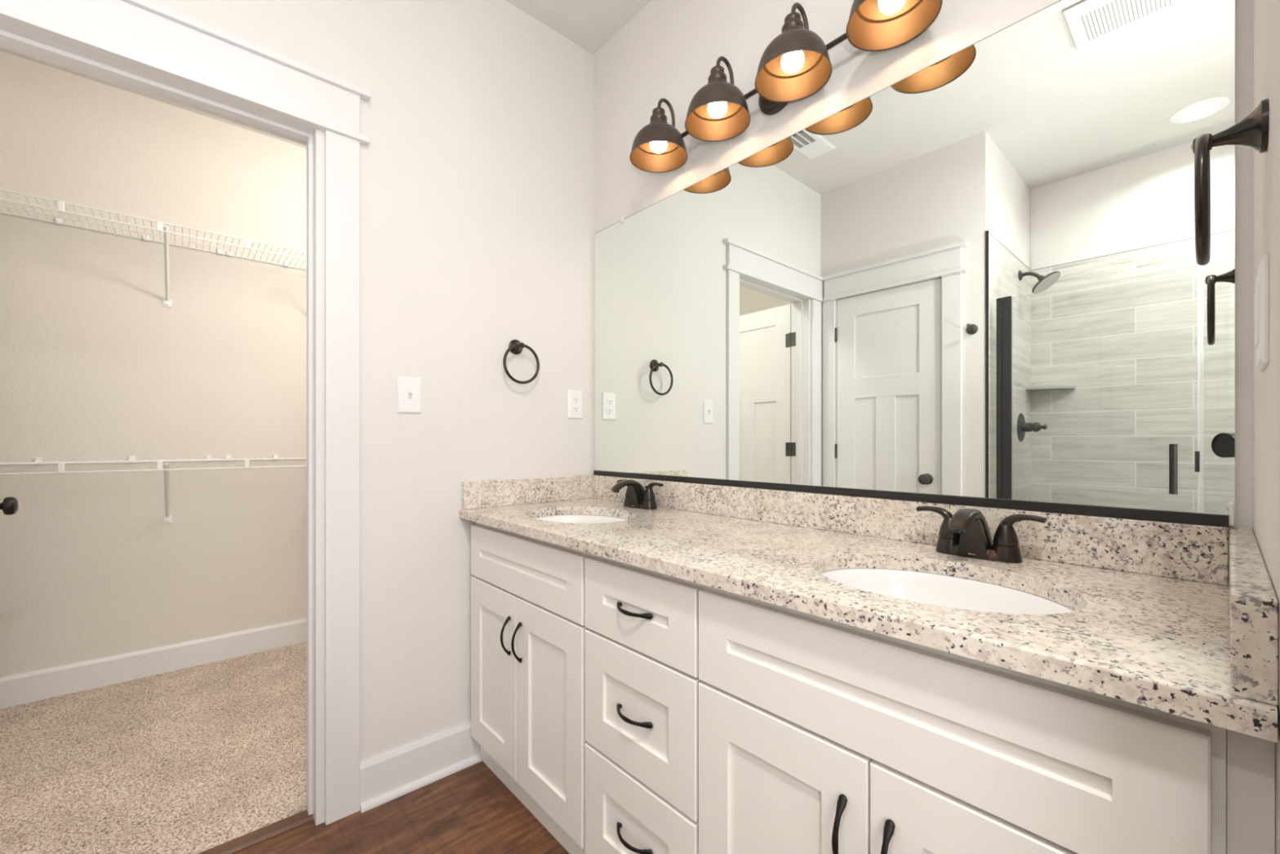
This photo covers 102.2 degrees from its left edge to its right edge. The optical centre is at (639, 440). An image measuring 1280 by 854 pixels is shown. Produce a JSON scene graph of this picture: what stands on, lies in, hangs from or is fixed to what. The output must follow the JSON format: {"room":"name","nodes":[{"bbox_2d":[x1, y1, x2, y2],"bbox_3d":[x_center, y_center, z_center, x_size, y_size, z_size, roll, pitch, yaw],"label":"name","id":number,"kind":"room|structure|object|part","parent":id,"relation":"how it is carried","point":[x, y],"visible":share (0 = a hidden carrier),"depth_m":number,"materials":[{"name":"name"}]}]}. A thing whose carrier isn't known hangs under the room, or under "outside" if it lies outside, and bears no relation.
{"room":"bathroom","nodes":[
{"label":"bathroom","id":0,"kind":"room"},
{"bbox_2d":[0,496,17,515],"bbox_3d":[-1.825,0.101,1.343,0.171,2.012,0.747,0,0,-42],"label":"door knob","id":1,"kind":"object","parent":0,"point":[9,505],"depth_m":1.61,"materials":[{"name":"brown metal"}]},
{"bbox_2d":[0,50,306,677],"bbox_3d":[-2.033,-0.251,2.767,2.850,2.740,0.100,0,0,-42],"label":"wall","id":2,"kind":"structure","parent":0,"point":[95,366],"depth_m":2.42,"materials":[{"name":"beige paint"}]},
{"bbox_2d":[0,617,306,708],"bbox_3d":[-1.995,1.051,2.724,2.650,0.137,0.014,0,0,-42],"label":"baseboard","id":3,"kind":"structure","parent":2,"relation":"attached to","point":[37,685],"depth_m":2.42,"materials":[{"name":"white wood"}]},
{"bbox_2d":[0,188,306,306],"bbox_3d":[-1.897,-0.807,2.612,2.611,0.323,0.312,0,0,-42],"label":"wire shelf","id":4,"kind":"object","parent":2,"relation":"attached to","point":[167,302],"visible":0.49,"depth_m":2.32,"materials":[{"name":"white metal"}]},
{"bbox_3d":[-1.796,-0.913,2.500,2.610,0.006,0.006,0,0,-42],"label":"rod","id":5,"kind":"part","parent":4,"relation":"part of","materials":[{"name":"white metal"}]},
{"bbox_3d":[-1.797,-0.951,2.501,2.610,0.006,0.006,0,0,-42],"label":"rod","id":6,"kind":"part","parent":4,"relation":"part of","materials":[{"name":"white metal"}]},
{"bbox_3d":[-2.270,-0.665,2.481,0.030,0.038,0.012,0,0,-42],"label":"foot plate","id":7,"kind":"part","parent":4,"relation":"part of","materials":[{"name":"white plastic"}]},
{"bbox_2d":[0,453,306,523],"bbox_3d":[-1.897,0.232,2.612,2.611,0.323,0.312,0,0,-42],"label":"wire shelf","id":8,"kind":"object","parent":2,"relation":"attached to","point":[167,517],"visible":0.53,"depth_m":2.30,"materials":[{"name":"white metal"}]},
{"bbox_3d":[-1.796,0.126,2.500,2.610,0.006,0.006,0,0,-42],"label":"rod","id":9,"kind":"part","parent":8,"relation":"part of","materials":[{"name":"white metal"}]},
{"bbox_3d":[-1.797,0.088,2.501,2.610,0.006,0.006,0,0,-42],"label":"rod","id":10,"kind":"part","parent":8,"relation":"part of","materials":[{"name":"white metal"}]},
{"bbox_3d":[-2.270,0.374,2.481,0.030,0.038,0.012,0,0,-42],"label":"foot plate","id":11,"kind":"part","parent":8,"relation":"part of","materials":[{"name":"white plastic"}]},
{"bbox_2d":[0,641,306,853],"bbox_3d":[-1.487,1.143,2.151,2.650,0.072,1.546,0,0,-42],"label":"carpet","id":12,"kind":"object","parent":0,"point":[196,759],"visible":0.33,"depth_m":1.79,"materials":[{"name":"beige carpet"}]},
{"bbox_2d":[0,0,651,148],"bbox_3d":[-0.553,-1.651,0.724,3.350,0.060,5.120,0,0,-42],"label":"ceiling","id":13,"kind":"structure","parent":0,"point":[589,24],"depth_m":1.99,"materials":[{"name":"white paint"}]},
{"bbox_2d":[151,0,593,822],"bbox_3d":[-0.939,-0.251,1.585,1.884,2.740,0.120,0,0,-42],"label":"wall","id":14,"kind":"structure","parent":0,"point":[477,163],"depth_m":1.75,"materials":[{"name":"white paint"}]},
{"bbox_2d":[0,0,370,825],"bbox_3d":[-1.245,0.028,1.296,1.000,2.183,0.161,0,0,-42],"label":"door frame","id":15,"kind":"structure","parent":14,"relation":"attached to","point":[148,35],"depth_m":1.51,"materials":[{"name":"white wood"}]},
{"bbox_2d":[397,376,421,413],"bbox_3d":[-0.742,-0.148,1.668,0.074,0.116,0.016,0,0,-42],"label":"light switch","id":16,"kind":"object","parent":14,"relation":"attached to","point":[409,388],"visible":1,"depth_m":1.67,"materials":[{"name":"white plastic"}]},
{"bbox_2d":[360,720,481,812],"bbox_3d":[-0.530,1.051,1.859,0.868,0.137,0.014,0,0,-42],"label":"baseboard","id":17,"kind":"structure","parent":14,"relation":"attached to","point":[385,772],"depth_m":1.67,"materials":[{"name":"white wood"}]},
{"bbox_2d":[502,339,539,383],"bbox_3d":[-0.446,-0.293,1.904,0.148,0.169,0.058,0,0,-42],"label":"towel ring","id":18,"kind":"object","parent":14,"relation":"attached to","point":[515,346],"visible":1,"depth_m":1.90,"materials":[{"name":"brown metal"}]},
{"bbox_3d":[-0.432,-0.350,1.889,0.021,0.021,0.018,0,0,-42],"label":"post","id":19,"kind":"part","parent":18,"relation":"part of","materials":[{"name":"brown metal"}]},
{"bbox_2d":[567,389,582,418],"bbox_3d":[-0.262,-0.148,2.100,0.074,0.116,0.008,0,0,-42],"label":"outlet","id":20,"kind":"object","parent":14,"relation":"attached to","point":[575,397],"visible":1,"depth_m":2.09,"materials":[{"name":"white plastic"}]},
{"bbox_2d":[572,395,579,403],"bbox_3d":[-0.261,-0.168,2.098,0.034,0.028,0.003,0,0,-42],"label":"receptacle","id":21,"kind":"object","parent":20,"relation":"attached to","point":[575,399],"depth_m":2.10,"materials":[{"name":"white plastic"}]},
{"bbox_2d":[572,405,579,413],"bbox_3d":[-0.261,-0.129,2.098,0.034,0.028,0.003,0,0,-42],"label":"receptacle","id":22,"kind":"object","parent":20,"relation":"attached to","point":[575,409],"depth_m":2.10,"materials":[{"name":"white plastic"}]},
{"bbox_2d":[233,760,569,853],"bbox_3d":[-0.158,1.149,0.016,2.800,0.060,3.336,0,0,-42],"label":"floor","id":23,"kind":"structure","parent":0,"point":[469,810],"depth_m":1.49,"materials":[{"name":"brown wood"}]},
{"bbox_2d":[197,809,314,853],"bbox_3d":[-1.247,1.127,1.305,0.716,0.044,0.050,0,0,-42],"label":"threshold","id":24,"kind":"object","parent":23,"relation":"on","point":[247,840],"visible":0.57,"depth_m":1.46,"materials":[{"name":"brown wood"}]},
{"bbox_2d":[471,521,590,853],"bbox_3d":[-0.180,0.692,1.705,0.565,0.854,0.678,0,0,-42],"label":"base cabinet","id":25,"kind":"object","parent":23,"relation":"on","point":[528,628],"visible":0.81,"depth_m":1.48,"materials":[{"name":"beige paint"}]},
{"bbox_3d":[-0.472,0.744,1.671,0.019,0.551,0.322,0,0,-42],"label":"door","id":26,"kind":"part","parent":25,"relation":"part of","materials":[{"name":"beige paint"}]},
{"bbox_3d":[-0.407,0.591,1.559,0.032,0.118,0.014,0,0,-42],"label":"handle","id":27,"kind":"part","parent":25,"relation":"part of","materials":[{"name":"brown metal"}]},
{"bbox_3d":[-0.361,0.591,1.507,0.032,0.118,0.014,0,0,-42],"label":"handle","id":28,"kind":"part","parent":25,"relation":"part of","materials":[{"name":"brown metal"}]},
{"bbox_3d":[-0.250,0.744,1.421,0.019,0.551,0.338,0,0,-42],"label":"door","id":29,"kind":"part","parent":25,"relation":"part of","materials":[{"name":"beige paint"}]},
{"bbox_2d":[459,497,1277,742],"bbox_3d":[0.181,0.250,1.308,0.574,0.029,1.780,0,0,-42],"label":"countertop","id":30,"kind":"structure","parent":25,"relation":"on","point":[1162,643],"depth_m":0.79,"materials":[{"name":"stone"}]},
{"bbox_2d":[462,474,594,509],"bbox_3d":[-0.400,0.188,1.970,0.565,0.094,0.020,0,0,-42],"label":"side splash","id":31,"kind":"object","parent":30,"relation":"on","point":[487,493],"visible":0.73,"depth_m":1.93,"materials":[{"name":"stone"}]},
{"bbox_2d":[534,514,628,523],"bbox_3d":[-0.191,0.350,1.669,0.361,0.169,0.447,0,0,-42],"label":"sink","id":32,"kind":"object","parent":30,"relation":"in","point":[576,518],"visible":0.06,"depth_m":1.84,"materials":[{"name":"white ceramic"}]},
{"bbox_2d":[611,479,663,509],"bbox_3d":[-0.007,0.185,1.834,0.180,0.101,0.180,0,0,1],"label":"faucet","id":33,"kind":"object","parent":30,"relation":"on","point":[636,496],"visible":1,"depth_m":1.79,"materials":[{"name":"brown metal"}]},
{"bbox_3d":[-0.048,0.173,1.889,0.043,0.062,0.086,0,0,-42],"label":"handle","id":34,"kind":"part","parent":33,"relation":"part of","materials":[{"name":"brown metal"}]},
{"bbox_3d":[-0.032,0.185,1.808,0.159,0.101,0.063,0,0,-42],"label":"spout","id":35,"kind":"part","parent":33,"relation":"part of","materials":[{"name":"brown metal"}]},
{"bbox_3d":[0.046,0.173,1.782,0.043,0.062,0.086,0,0,-42],"label":"handle","id":36,"kind":"part","parent":33,"relation":"part of","materials":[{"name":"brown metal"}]},
{"bbox_2d":[820,568,1075,614],"bbox_3d":[0.502,0.350,0.888,0.361,0.169,0.447,0,0,-42],"label":"sink","id":37,"kind":"object","parent":30,"relation":"in","point":[927,588],"visible":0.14,"depth_m":1.01,"materials":[{"name":"white ceramic"}]},
{"bbox_2d":[915,506,1047,563],"bbox_3d":[0.683,0.185,1.056,0.180,0.101,0.180,0,0,1],"label":"faucet","id":38,"kind":"object","parent":30,"relation":"on","point":[964,533],"visible":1,"depth_m":1.02,"materials":[{"name":"brown metal"}]},
{"bbox_3d":[0.643,0.173,1.111,0.043,0.062,0.086,0,0,-42],"label":"handle","id":39,"kind":"part","parent":38,"relation":"part of","materials":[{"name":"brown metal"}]},
{"bbox_3d":[0.659,0.185,1.030,0.159,0.101,0.063,0,0,-42],"label":"spout","id":40,"kind":"part","parent":38,"relation":"part of","materials":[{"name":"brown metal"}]},
{"bbox_3d":[0.738,0.173,1.004,0.043,0.062,0.086,0,0,-42],"label":"handle","id":41,"kind":"part","parent":38,"relation":"part of","materials":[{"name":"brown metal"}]},
{"bbox_2d":[1229,526,1278,705],"bbox_3d":[0.768,0.188,0.656,0.565,0.094,0.028,0,0,-42],"label":"side splash","id":42,"kind":"object","parent":30,"relation":"on","point":[1253,599],"visible":1,"depth_m":0.47,"materials":[{"name":"stone"}]},
{"bbox_2d":[585,553,703,853],"bbox_3d":[0.174,0.692,1.312,0.558,0.854,0.378,0,0,-42],"label":"base cabinet","id":43,"kind":"object","parent":23,"relation":"on","point":[642,633],"visible":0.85,"depth_m":1.13,"materials":[{"name":"beige paint"}]},
{"bbox_3d":[-0.022,0.881,1.137,0.032,0.014,0.118,0,0,-42],"label":"handle","id":44,"kind":"part","parent":43,"relation":"part of","materials":[{"name":"brown metal"}]},
{"bbox_3d":[-0.022,0.609,1.137,0.032,0.014,0.118,0,0,-42],"label":"handle","id":45,"kind":"part","parent":43,"relation":"part of","materials":[{"name":"brown metal"}]},
{"bbox_3d":[-0.022,0.375,1.137,0.032,0.014,0.118,0,0,-42],"label":"handle","id":46,"kind":"part","parent":43,"relation":"part of","materials":[{"name":"brown metal"}]},
{"bbox_3d":[-0.008,0.885,1.149,0.019,0.268,0.370,0,0,-42],"label":"drawer","id":47,"kind":"part","parent":43,"relation":"part of","materials":[{"name":"beige paint"}]},
{"bbox_3d":[-0.008,0.605,1.149,0.019,0.274,0.370,0,0,-42],"label":"drawer","id":48,"kind":"part","parent":43,"relation":"part of","materials":[{"name":"beige paint"}]},
{"bbox_3d":[-0.008,0.375,1.149,0.019,0.173,0.370,0,0,-42],"label":"drawer","id":49,"kind":"part","parent":43,"relation":"part of","materials":[{"name":"beige paint"}]},
{"bbox_2d":[698,585,1226,853],"bbox_3d":[0.523,0.692,0.914,0.565,0.854,0.678,0,0,-42],"label":"base cabinet","id":50,"kind":"object","parent":23,"relation":"on","point":[817,735],"visible":0.79,"depth_m":0.71,"materials":[{"name":"beige paint"}]},
{"bbox_3d":[0.229,0.744,0.882,0.019,0.551,0.330,0,0,-42],"label":"door","id":51,"kind":"part","parent":50,"relation":"part of","materials":[{"name":"beige paint"}]},
{"bbox_3d":[0.296,0.591,0.768,0.032,0.118,0.014,0,0,-42],"label":"handle","id":52,"kind":"part","parent":50,"relation":"part of","materials":[{"name":"brown metal"}]},
{"bbox_3d":[0.342,0.591,0.716,0.032,0.118,0.014,0,0,-42],"label":"handle","id":53,"kind":"part","parent":50,"relation":"part of","materials":[{"name":"brown metal"}]},
{"bbox_3d":[0.451,0.744,0.632,0.019,0.551,0.333,0,0,-42],"label":"door","id":54,"kind":"part","parent":50,"relation":"part of","materials":[{"name":"beige paint"}]},
{"bbox_2d":[1226,728,1275,853],"bbox_3d":[0.773,0.692,0.662,0.490,0.854,0.030,0,0,-42],"label":"wall","id":55,"kind":"structure","parent":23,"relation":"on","point":[1250,759],"depth_m":0.50,"materials":[{"name":"beige paint"}]},
{"bbox_2d":[593,0,1253,583],"bbox_3d":[0.434,-0.251,1.532,0.100,2.740,2.023,0,0,-42],"label":"wall","id":56,"kind":"structure","parent":0,"point":[669,50],"depth_m":1.57,"materials":[{"name":"white paint"}]},
{"bbox_2d":[629,0,942,173],"bbox_3d":[0.318,-1.034,1.426,0.214,0.207,0.937,0,0,-42],"label":"vanity light","id":57,"kind":"object","parent":56,"relation":"attached to","point":[796,64],"visible":1,"depth_m":1.39,"materials":[{"name":"brown metal"}]},
{"bbox_3d":[0.061,-0.977,1.698,0.190,0.092,0.190,0,0,-42],"label":"lamp shade","id":58,"kind":"part","parent":57,"relation":"part of","materials":[{"name":"brown metal"}]},
{"bbox_3d":[0.061,-0.984,1.698,0.057,0.065,0.057,0,0,-42],"label":"bulb","id":59,"kind":"part","parent":57,"relation":"part of","materials":[{"name":"white glass"}]},
{"bbox_2d":[649,106,667,124],"bbox_3d":[0.061,-1.055,1.698,0.061,0.068,0.061,0,0,-42],"label":"socket","id":60,"kind":"object","parent":57,"relation":"attached to","point":[658,115],"depth_m":1.68,"materials":[{"name":"brown metal"}]},
{"bbox_3d":[0.087,-1.073,1.721,0.080,0.129,0.011,0,0,-42],"label":"arm","id":61,"kind":"part","parent":57,"relation":"part of","materials":[{"name":"brown metal"}]},
{"bbox_2d":[707,65,727,84],"bbox_3d":[0.227,-1.055,1.512,0.061,0.068,0.061,0,0,-42],"label":"socket","id":62,"kind":"object","parent":57,"relation":"attached to","point":[717,73],"depth_m":1.49,"materials":[{"name":"brown metal"}]},
{"bbox_3d":[0.227,-0.977,1.512,0.190,0.092,0.190,0,0,-42],"label":"lamp shade","id":63,"kind":"part","parent":57,"relation":"part of","materials":[{"name":"brown metal"}]},
{"bbox_3d":[0.227,-0.984,1.512,0.057,0.065,0.057,0,0,-42],"label":"bulb","id":64,"kind":"part","parent":57,"relation":"part of","materials":[{"name":"white glass"}]},
{"bbox_3d":[0.253,-1.073,1.535,0.080,0.129,0.011,0,0,-42],"label":"arm","id":65,"kind":"part","parent":57,"relation":"part of","materials":[{"name":"brown metal"}]},
{"bbox_2d":[781,12,804,33],"bbox_3d":[0.392,-1.055,1.326,0.061,0.068,0.061,0,0,-42],"label":"socket","id":66,"kind":"object","parent":57,"relation":"attached to","point":[793,20],"depth_m":1.31,"materials":[{"name":"brown metal"}]},
{"bbox_3d":[0.392,-0.984,1.326,0.057,0.065,0.057,0,0,-42],"label":"bulb","id":67,"kind":"part","parent":57,"relation":"part of","materials":[{"name":"white glass"}]},
{"bbox_3d":[0.392,-0.977,1.326,0.190,0.092,0.190,0,0,-42],"label":"lamp shade","id":68,"kind":"part","parent":57,"relation":"part of","materials":[{"name":"brown metal"}]},
{"bbox_3d":[0.418,-1.073,1.349,0.080,0.129,0.011,0,0,-42],"label":"arm","id":69,"kind":"part","parent":57,"relation":"part of","materials":[{"name":"brown metal"}]},
{"bbox_3d":[0.557,-0.984,1.139,0.057,0.065,0.057,0,0,-42],"label":"bulb","id":70,"kind":"part","parent":57,"relation":"part of","materials":[{"name":"white glass"}]},
{"bbox_3d":[0.557,-0.977,1.139,0.190,0.092,0.190,0,0,-42],"label":"lamp shade","id":71,"kind":"part","parent":57,"relation":"part of","materials":[{"name":"brown metal"}]},
{"bbox_2d":[592,475,1228,585],"bbox_3d":[0.388,0.188,1.494,0.020,0.094,1.735,0,0,-42],"label":"backsplash","id":72,"kind":"structure","parent":56,"relation":"attached to","point":[1199,553],"depth_m":1.07,"materials":[{"name":"stone"}]},
{"bbox_2d":[593,0,1235,526],"bbox_3d":[0.392,-0.366,1.496,0.012,1.012,1.746,0,0,-42],"label":"mirror","id":73,"kind":"object","parent":56,"relation":"attached to","point":[976,279],"visible":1,"depth_m":1.13,"materials":[{"name":"clear glass"}]},
{"bbox_2d":[1253,0,1279,853],"bbox_3d":[0.745,-0.251,0.535,0.760,2.740,0.120,0,0,-42],"label":"wall","id":74,"kind":"structure","parent":0,"point":[1266,13],"depth_m":0.57,"materials":[{"name":"white paint"}]},
{"bbox_2d":[1191,98,1268,265],"bbox_3d":[0.677,-0.293,0.594,0.148,0.169,0.058,0,0,-42],"label":"towel ring","id":75,"kind":"object","parent":74,"relation":"attached to","point":[1252,131],"visible":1,"depth_m":0.57,"materials":[{"name":"brown metal"}]},
{"bbox_3d":[0.663,-0.350,0.609,0.021,0.021,0.018,0,0,-42],"label":"post","id":76,"kind":"part","parent":75,"relation":"part of","materials":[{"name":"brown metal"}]},
{"bbox_2d":[1254,253,1268,372],"bbox_3d":[0.716,-0.143,0.595,0.116,0.116,0.007,0,0,-42],"label":"light switch","id":77,"kind":"object","parent":74,"relation":"attached to","point":[1261,294],"visible":1,"depth_m":0.56,"materials":[{"name":"white plastic"}]}
]}

